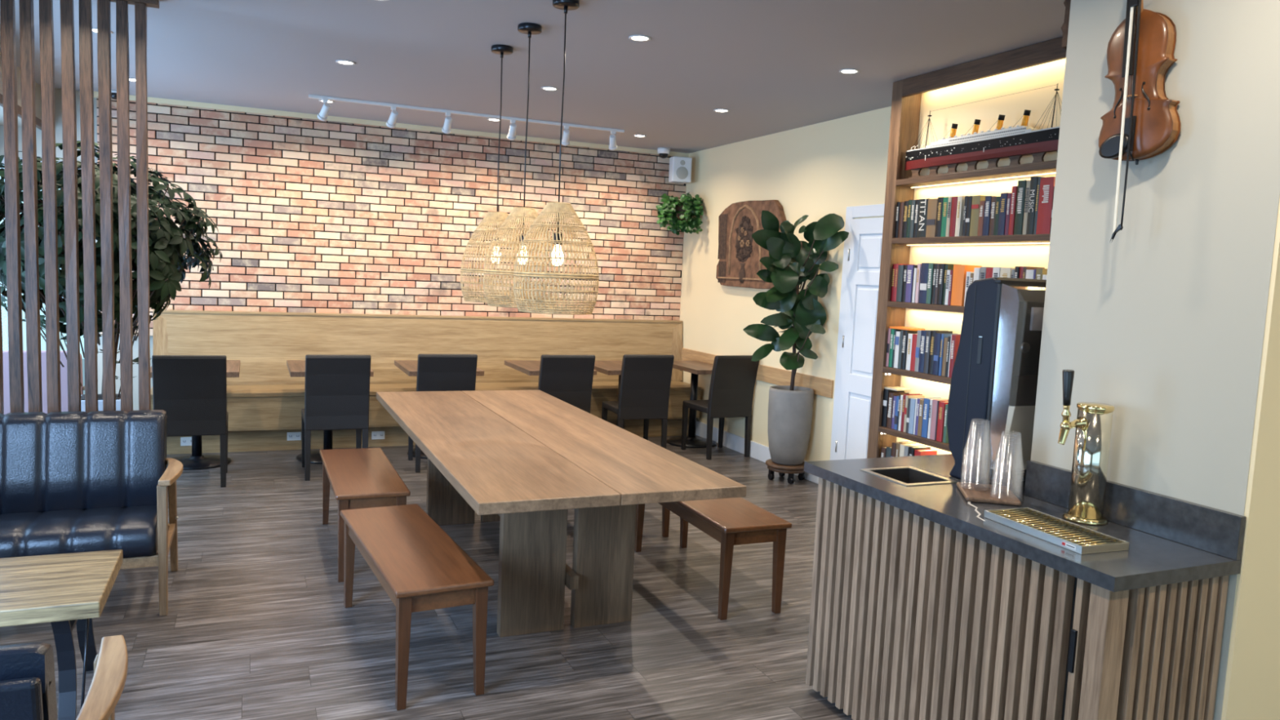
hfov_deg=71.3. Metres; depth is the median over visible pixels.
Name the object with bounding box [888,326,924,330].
book
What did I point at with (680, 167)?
wall speaker
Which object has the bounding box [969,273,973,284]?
book
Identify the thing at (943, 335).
book
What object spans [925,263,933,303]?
book
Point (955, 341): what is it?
book
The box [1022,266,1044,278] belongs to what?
book
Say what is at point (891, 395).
book
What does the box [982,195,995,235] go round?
book
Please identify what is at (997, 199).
book
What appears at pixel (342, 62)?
recessed light
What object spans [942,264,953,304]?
book
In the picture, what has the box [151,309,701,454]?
bench
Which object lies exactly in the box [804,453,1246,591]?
countertop
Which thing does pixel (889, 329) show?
book
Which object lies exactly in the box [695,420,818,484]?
baseboard
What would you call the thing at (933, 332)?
book
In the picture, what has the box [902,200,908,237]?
book
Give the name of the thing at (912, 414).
book
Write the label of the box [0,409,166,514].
cushion
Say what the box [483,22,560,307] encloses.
pendant lamp
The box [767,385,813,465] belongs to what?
planter
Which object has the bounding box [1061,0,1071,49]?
wall ornament
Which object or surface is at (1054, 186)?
book
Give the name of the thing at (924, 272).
book
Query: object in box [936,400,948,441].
book
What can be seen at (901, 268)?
book
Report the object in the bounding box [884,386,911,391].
book
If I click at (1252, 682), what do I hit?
wall
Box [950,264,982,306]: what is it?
book
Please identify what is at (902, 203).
book
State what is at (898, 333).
book
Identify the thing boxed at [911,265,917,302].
book
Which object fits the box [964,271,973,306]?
book
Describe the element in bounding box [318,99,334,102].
recessed light
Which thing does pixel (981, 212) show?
book
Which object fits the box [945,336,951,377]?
book
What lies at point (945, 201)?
book
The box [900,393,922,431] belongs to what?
book
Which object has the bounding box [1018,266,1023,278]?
book
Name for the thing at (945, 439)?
book
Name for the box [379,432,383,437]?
socket
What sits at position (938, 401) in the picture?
book
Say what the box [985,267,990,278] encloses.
book
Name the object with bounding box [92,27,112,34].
recessed light
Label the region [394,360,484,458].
bistro table
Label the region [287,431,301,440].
power outlet
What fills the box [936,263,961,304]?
book
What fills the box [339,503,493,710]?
wooden bench
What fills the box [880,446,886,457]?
book
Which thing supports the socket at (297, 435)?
attached to the power outlet at (291, 436)
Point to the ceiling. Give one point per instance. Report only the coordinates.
(775, 65)
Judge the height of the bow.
0.790 m
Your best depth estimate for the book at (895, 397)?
5.54 m
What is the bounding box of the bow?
[1110,0,1141,241]
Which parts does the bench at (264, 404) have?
rail, backrest, panel, seat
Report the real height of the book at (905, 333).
0.239 m
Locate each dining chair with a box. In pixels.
[151,355,228,487]
[301,354,371,480]
[408,353,477,472]
[537,354,595,413]
[601,354,674,448]
[680,355,759,459]
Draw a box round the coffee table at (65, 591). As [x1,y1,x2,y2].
[0,549,123,719]
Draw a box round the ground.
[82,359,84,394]
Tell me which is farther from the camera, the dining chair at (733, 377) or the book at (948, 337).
the dining chair at (733, 377)
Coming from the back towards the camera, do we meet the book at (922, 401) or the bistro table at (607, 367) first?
the bistro table at (607, 367)
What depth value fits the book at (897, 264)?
5.52 m
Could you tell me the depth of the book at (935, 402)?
5.22 m
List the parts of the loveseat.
seat rail, leg, armrest, rail, leg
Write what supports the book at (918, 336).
on the bookcase
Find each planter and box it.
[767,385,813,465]
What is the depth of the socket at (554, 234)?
4.22 m
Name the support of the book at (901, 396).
on the bookcase
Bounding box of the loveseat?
[0,409,182,616]
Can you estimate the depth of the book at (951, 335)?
5.10 m
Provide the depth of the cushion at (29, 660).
1.70 m
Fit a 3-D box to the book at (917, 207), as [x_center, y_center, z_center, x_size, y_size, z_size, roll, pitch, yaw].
[1.716,-0.849,5.384,0.130,0.226,0.032,0,6,-24]
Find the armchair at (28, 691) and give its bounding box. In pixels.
[0,635,128,719]
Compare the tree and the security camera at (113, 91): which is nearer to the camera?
the tree
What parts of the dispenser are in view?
knob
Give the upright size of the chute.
0.303 m
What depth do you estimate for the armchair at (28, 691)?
1.73 m
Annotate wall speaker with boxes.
[668,155,692,183]
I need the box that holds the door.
[830,204,884,460]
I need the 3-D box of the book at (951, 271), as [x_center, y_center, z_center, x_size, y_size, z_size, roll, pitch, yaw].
[1.828,-0.413,5.120,0.131,0.200,0.016,0,6,-24]
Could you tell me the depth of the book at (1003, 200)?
4.74 m
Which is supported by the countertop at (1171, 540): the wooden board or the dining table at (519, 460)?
the wooden board
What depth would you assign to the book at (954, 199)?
5.07 m
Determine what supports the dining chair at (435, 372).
on the floor
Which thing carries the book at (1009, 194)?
on the bookcase
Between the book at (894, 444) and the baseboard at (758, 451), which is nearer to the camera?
the book at (894, 444)
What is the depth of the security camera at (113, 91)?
6.97 m
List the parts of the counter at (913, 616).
door, door pull, corner post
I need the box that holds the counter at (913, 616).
[805,477,1229,719]
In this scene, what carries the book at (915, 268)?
on the bookcase
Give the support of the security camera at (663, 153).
attached to the ceiling
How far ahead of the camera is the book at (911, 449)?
5.40 m
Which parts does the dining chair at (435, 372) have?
leg, leg, backrest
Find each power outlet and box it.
[180,436,191,445]
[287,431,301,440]
[371,431,384,439]
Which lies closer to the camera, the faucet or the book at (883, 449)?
the faucet
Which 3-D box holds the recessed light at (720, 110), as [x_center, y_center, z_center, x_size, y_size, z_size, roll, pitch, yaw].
[0.614,-1.873,6.707,0.120,0.005,0.120,0,6,-24]
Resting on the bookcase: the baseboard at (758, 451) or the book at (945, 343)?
the book at (945, 343)
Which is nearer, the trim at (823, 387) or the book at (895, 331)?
the book at (895, 331)
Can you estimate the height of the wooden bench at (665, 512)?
0.450 m
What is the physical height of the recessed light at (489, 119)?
0.005 m
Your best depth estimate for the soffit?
6.43 m
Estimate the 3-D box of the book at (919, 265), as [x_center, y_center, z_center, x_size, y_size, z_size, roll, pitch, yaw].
[1.720,-0.459,5.371,0.131,0.234,0.024,0,6,-24]
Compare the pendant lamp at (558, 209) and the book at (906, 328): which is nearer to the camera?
the pendant lamp at (558, 209)
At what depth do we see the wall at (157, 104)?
7.94 m
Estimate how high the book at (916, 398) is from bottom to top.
0.218 m
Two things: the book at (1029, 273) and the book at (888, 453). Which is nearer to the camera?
the book at (1029, 273)
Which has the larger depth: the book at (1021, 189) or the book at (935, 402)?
the book at (935, 402)
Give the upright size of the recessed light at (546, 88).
0.005 m
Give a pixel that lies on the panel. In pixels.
(1013, 106)
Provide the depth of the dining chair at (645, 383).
7.51 m
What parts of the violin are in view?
plate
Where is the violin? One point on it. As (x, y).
(1156, 121)
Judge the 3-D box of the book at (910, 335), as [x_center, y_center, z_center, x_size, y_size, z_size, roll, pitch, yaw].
[1.690,-0.049,5.444,0.128,0.221,0.038,0,6,-24]
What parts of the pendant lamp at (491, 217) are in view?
lamp shade, bulb, cord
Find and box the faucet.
[1057,404,1087,444]
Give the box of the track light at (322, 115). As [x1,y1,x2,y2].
[308,94,624,150]
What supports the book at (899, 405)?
on the bookcase
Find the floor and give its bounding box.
[0,435,853,719]
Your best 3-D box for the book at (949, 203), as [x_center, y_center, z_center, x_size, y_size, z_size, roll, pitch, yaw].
[1.822,-0.820,5.132,0.131,0.226,0.026,0,6,-24]
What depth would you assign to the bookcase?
5.44 m
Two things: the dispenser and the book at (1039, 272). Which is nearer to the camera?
the dispenser
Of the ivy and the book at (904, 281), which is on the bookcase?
the book at (904, 281)
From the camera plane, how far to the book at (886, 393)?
5.61 m
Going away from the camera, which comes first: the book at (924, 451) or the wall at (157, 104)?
the book at (924, 451)
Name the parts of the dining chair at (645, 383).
leg, seat, leg, leg, backrest, leg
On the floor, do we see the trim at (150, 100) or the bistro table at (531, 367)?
the bistro table at (531, 367)
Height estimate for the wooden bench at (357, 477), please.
0.450 m
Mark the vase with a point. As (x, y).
(742, 266)
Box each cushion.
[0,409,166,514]
[0,505,157,558]
[0,641,57,719]
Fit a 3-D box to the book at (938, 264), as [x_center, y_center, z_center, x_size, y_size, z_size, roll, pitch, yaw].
[1.784,-0.442,5.217,0.131,0.235,0.016,0,6,-24]
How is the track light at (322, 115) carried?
attached to the ceiling
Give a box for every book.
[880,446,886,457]
[881,388,904,426]
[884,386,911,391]
[885,328,892,366]
[885,446,891,457]
[886,391,909,428]
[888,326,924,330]
[888,328,899,367]
[889,263,896,301]
[890,441,903,457]
[891,395,896,429]
[892,329,900,367]
[893,263,915,301]
[893,331,900,368]
[893,395,899,430]
[894,201,901,238]
[895,441,915,457]
[896,265,904,302]
[897,201,904,238]
[897,329,902,368]
[897,394,903,430]
[897,395,903,431]
[899,443,917,456]
[900,329,917,369]
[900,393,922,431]
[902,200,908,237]
[902,264,907,302]
[903,395,924,432]
[903,444,921,456]
[905,264,917,302]
[906,200,911,237]
[906,333,912,370]
[906,397,924,432]
[907,445,930,456]
[908,397,927,434]
[909,200,915,237]
[910,333,917,371]
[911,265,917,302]
[911,267,917,302]
[913,199,919,237]
[913,398,917,434]
[914,329,920,372]
[914,448,937,455]
[915,263,921,302]
[915,398,924,435]
[916,198,929,237]
[917,399,924,436]
[918,329,928,373]
[919,262,933,303]
[921,397,941,437]
[923,330,931,373]
[925,198,937,237]
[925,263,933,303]
[927,399,933,438]
[928,330,952,373]
[929,399,948,439]
[930,263,937,304]
[932,333,952,375]
[934,196,944,236]
[934,263,939,304]
[934,400,938,440]
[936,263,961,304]
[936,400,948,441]
[938,333,960,375]
[940,196,948,236]
[941,337,947,376]
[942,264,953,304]
[942,404,948,443]
[944,270,951,305]
[945,196,951,236]
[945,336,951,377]
[947,270,953,305]
[947,334,951,377]
[948,334,960,377]
[949,196,957,236]
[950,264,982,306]
[955,195,964,236]
[961,195,967,235]
[964,195,972,235]
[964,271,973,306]
[968,195,985,235]
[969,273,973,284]
[973,267,980,281]
[977,200,985,235]
[979,266,993,279]
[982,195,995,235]
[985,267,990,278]
[988,196,996,235]
[989,267,993,277]
[992,266,1000,277]
[993,196,1000,235]
[997,192,1008,235]
[1000,267,1015,277]
[1004,192,1011,235]
[1008,186,1017,235]
[1010,269,1014,278]
[1013,180,1026,235]
[1014,266,1020,278]
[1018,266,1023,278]
[1022,180,1030,234]
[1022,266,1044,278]
[1025,269,1034,279]
[1026,176,1040,234]
[1033,177,1043,234]
[1033,269,1035,279]
[1035,176,1055,234]
[1035,268,1047,279]
[1049,186,1054,233]
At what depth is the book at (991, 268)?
4.81 m
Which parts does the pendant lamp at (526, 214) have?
lamp shade, bulb, cord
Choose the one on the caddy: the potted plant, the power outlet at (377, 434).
the potted plant
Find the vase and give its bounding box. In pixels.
[738,262,746,282]
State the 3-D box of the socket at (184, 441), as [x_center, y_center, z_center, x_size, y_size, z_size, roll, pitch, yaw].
[-3.639,0.652,7.128,0.032,0.044,0.002,0,6,-24]
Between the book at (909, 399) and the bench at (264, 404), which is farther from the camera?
the bench at (264, 404)
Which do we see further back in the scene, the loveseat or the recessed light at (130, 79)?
the recessed light at (130, 79)
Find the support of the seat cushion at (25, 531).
on the loveseat
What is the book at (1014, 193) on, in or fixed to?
on the bookcase
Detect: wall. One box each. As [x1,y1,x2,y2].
[0,88,685,410]
[680,106,891,461]
[1031,0,1279,719]
[1221,198,1279,719]
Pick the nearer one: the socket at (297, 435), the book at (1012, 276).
the book at (1012, 276)
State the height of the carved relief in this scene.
0.776 m
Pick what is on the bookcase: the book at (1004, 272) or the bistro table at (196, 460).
the book at (1004, 272)
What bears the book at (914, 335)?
on the bookcase
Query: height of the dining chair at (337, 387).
0.922 m
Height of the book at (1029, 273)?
0.210 m
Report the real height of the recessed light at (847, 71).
0.005 m
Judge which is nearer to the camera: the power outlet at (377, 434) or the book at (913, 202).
the book at (913, 202)
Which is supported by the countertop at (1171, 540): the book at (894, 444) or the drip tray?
the drip tray
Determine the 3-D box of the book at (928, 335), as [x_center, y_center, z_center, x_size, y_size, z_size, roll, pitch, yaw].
[1.751,-0.047,5.293,0.131,0.252,0.036,0,6,-24]
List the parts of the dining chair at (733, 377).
leg, seat, leg, leg, backrest, leg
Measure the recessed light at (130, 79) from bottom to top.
0.005 m
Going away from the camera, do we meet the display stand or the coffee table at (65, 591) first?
the coffee table at (65, 591)
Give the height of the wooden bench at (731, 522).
0.450 m
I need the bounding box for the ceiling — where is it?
[0,0,1065,153]
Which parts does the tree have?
planter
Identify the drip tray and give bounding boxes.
[983,507,1128,554]
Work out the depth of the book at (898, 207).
5.51 m
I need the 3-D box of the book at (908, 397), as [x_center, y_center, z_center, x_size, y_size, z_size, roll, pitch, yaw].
[1.677,0.329,5.467,0.131,0.224,0.020,0,6,-24]
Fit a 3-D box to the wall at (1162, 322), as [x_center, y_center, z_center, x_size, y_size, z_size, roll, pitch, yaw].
[1.774,-0.017,2.812,0.600,2.840,0.720,0,6,-24]
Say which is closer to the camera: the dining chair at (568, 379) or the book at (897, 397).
the book at (897, 397)
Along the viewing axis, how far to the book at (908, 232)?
5.41 m
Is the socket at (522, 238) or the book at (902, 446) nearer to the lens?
the socket at (522, 238)
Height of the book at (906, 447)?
0.298 m
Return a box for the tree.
[0,140,222,411]
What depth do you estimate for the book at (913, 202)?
5.38 m
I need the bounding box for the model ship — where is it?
[904,83,1062,170]
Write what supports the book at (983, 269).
on the bookcase
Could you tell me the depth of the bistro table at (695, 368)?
8.46 m
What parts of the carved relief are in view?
arch moulding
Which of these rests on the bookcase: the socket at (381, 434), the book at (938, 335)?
the book at (938, 335)
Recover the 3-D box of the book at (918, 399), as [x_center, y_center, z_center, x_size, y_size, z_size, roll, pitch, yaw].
[1.719,0.341,5.375,0.129,0.221,0.024,0,6,-24]
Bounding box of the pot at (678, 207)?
[675,204,691,219]
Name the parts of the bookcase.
panel, shelf, shelf, shelf, shelf, shelf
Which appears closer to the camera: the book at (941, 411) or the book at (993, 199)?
the book at (993, 199)
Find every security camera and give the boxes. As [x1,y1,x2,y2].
[111,89,116,99]
[657,147,670,158]
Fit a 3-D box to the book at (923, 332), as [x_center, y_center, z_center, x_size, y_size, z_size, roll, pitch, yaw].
[1.734,-0.051,5.331,0.131,0.251,0.044,0,6,-24]
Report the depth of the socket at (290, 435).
7.44 m
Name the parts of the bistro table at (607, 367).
post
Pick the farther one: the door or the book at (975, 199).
the door
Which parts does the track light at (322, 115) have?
track rail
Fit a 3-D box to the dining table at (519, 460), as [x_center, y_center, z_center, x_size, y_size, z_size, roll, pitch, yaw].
[-0.660,0.735,4.779,1.110,0.750,2.880,0,6,-24]
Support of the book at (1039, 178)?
on the bookcase
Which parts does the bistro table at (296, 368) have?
post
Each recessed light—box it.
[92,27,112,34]
[128,77,135,81]
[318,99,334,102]
[335,60,355,65]
[487,118,499,121]
[541,86,558,90]
[628,35,651,41]
[633,134,646,137]
[713,108,729,112]
[839,68,859,74]
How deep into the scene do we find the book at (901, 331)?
5.49 m
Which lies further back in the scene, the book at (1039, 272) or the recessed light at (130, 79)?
the recessed light at (130, 79)
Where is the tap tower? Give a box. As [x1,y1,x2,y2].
[1057,369,1115,525]
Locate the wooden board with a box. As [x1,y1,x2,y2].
[956,481,1021,506]
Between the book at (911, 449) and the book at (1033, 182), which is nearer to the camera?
the book at (1033, 182)
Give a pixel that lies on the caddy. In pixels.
(782, 469)
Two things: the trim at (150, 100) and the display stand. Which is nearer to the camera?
the display stand
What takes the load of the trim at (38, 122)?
attached to the wall at (157, 104)
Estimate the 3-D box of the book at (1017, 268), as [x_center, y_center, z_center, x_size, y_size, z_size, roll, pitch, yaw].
[2.017,-0.375,4.688,0.131,0.226,0.024,0,6,-24]
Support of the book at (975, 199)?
on the bookcase
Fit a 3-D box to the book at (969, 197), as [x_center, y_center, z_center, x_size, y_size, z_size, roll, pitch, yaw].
[1.885,-0.801,4.996,0.130,0.221,0.032,0,6,-24]
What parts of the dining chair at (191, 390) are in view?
backrest, leg, leg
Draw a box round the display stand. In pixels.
[908,150,1057,178]
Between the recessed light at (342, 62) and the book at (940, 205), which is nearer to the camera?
the book at (940, 205)
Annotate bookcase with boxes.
[866,36,1066,457]
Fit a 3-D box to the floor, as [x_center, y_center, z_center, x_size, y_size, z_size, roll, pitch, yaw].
[-0.238,1.320,3.259,6.270,0.080,11.250,0,6,-24]
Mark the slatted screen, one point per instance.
(12, 220)
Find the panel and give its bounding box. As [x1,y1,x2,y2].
[896,57,1066,454]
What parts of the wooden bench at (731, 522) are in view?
leg, leg, leg, seat, leg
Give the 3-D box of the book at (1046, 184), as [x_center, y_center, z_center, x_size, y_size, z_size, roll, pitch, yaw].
[2.094,-0.776,4.515,0.131,0.283,0.084,0,6,-24]
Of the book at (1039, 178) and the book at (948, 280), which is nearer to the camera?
the book at (1039, 178)
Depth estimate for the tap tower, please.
2.70 m
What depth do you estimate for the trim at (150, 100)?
7.92 m
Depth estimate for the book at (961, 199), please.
5.03 m
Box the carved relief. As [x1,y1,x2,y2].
[715,200,786,288]
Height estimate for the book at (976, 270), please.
0.216 m
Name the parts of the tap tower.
tap handle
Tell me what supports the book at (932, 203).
on the bookcase
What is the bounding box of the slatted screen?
[0,0,159,553]
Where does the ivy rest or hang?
hanging from the wall at (817, 171)
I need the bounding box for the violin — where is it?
[1098,0,1181,164]
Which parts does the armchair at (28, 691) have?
armrest, leg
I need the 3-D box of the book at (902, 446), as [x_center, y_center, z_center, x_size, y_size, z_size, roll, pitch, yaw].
[1.658,0.668,5.510,0.130,0.299,0.040,0,6,-24]
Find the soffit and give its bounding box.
[0,53,41,128]
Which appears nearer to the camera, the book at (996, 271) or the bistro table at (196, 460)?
the book at (996, 271)
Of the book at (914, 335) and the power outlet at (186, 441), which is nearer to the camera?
the book at (914, 335)
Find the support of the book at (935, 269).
on the bookcase
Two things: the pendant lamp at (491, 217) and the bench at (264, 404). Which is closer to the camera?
the pendant lamp at (491, 217)
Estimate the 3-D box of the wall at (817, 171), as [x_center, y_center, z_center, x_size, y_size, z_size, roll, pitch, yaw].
[2.643,-0.134,4.399,0.120,2.840,11.150,0,6,-24]
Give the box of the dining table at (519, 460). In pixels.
[376,390,746,637]
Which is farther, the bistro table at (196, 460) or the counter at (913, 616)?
the bistro table at (196, 460)
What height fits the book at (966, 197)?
0.223 m
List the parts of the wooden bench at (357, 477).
leg, leg, seat, leg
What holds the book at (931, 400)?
on the bookcase
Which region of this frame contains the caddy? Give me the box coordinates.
[765,458,804,484]
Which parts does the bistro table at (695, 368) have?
post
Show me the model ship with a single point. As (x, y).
(1000, 143)
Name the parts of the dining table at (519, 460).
leg, leg, leg, leg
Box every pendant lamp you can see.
[460,44,530,303]
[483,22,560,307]
[513,0,599,315]
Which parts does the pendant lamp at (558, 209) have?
lamp shade, bulb, cord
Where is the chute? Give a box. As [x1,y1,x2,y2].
[859,466,958,486]
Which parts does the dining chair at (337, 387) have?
seat, leg, leg, backrest, leg, leg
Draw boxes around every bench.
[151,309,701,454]
[319,447,410,582]
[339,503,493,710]
[634,497,791,620]
[662,506,670,537]
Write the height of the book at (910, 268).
0.226 m
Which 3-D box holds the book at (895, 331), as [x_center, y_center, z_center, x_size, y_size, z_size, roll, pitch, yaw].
[1.634,-0.070,5.571,0.130,0.234,0.014,0,6,-24]
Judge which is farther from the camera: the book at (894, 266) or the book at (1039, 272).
the book at (894, 266)
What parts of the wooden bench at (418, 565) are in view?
leg, leg, seat, leg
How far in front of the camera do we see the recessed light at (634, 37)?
4.73 m
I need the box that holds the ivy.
[656,191,703,235]
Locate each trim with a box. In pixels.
[0,93,41,129]
[93,91,688,157]
[681,347,834,398]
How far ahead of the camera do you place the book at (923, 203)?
5.30 m
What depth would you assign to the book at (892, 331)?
5.56 m
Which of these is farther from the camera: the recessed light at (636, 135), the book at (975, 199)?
the recessed light at (636, 135)
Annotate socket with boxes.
[182,439,186,444]
[288,433,292,439]
[295,433,299,439]
[373,432,377,438]
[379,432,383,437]
[519,234,526,245]
[553,231,562,244]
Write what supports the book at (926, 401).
on the bookcase
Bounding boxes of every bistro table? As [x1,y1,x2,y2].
[150,360,239,470]
[286,360,373,464]
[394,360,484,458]
[504,360,596,375]
[594,360,624,429]
[666,360,716,448]
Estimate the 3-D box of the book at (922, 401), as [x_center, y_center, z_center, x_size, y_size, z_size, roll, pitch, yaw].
[1.728,0.346,5.346,0.131,0.219,0.032,0,6,-24]
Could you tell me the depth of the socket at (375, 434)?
7.72 m
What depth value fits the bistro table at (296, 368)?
7.12 m
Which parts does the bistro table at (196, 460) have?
post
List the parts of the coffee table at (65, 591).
leg, leg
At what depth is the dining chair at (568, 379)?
7.17 m
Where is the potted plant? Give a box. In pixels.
[742,210,848,465]
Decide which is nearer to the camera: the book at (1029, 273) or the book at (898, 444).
the book at (1029, 273)
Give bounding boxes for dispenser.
[946,276,1046,484]
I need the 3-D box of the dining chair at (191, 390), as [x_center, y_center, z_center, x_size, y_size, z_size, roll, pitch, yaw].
[-3.123,0.400,6.226,0.444,0.922,0.555,0,6,-24]
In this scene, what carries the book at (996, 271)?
on the bookcase

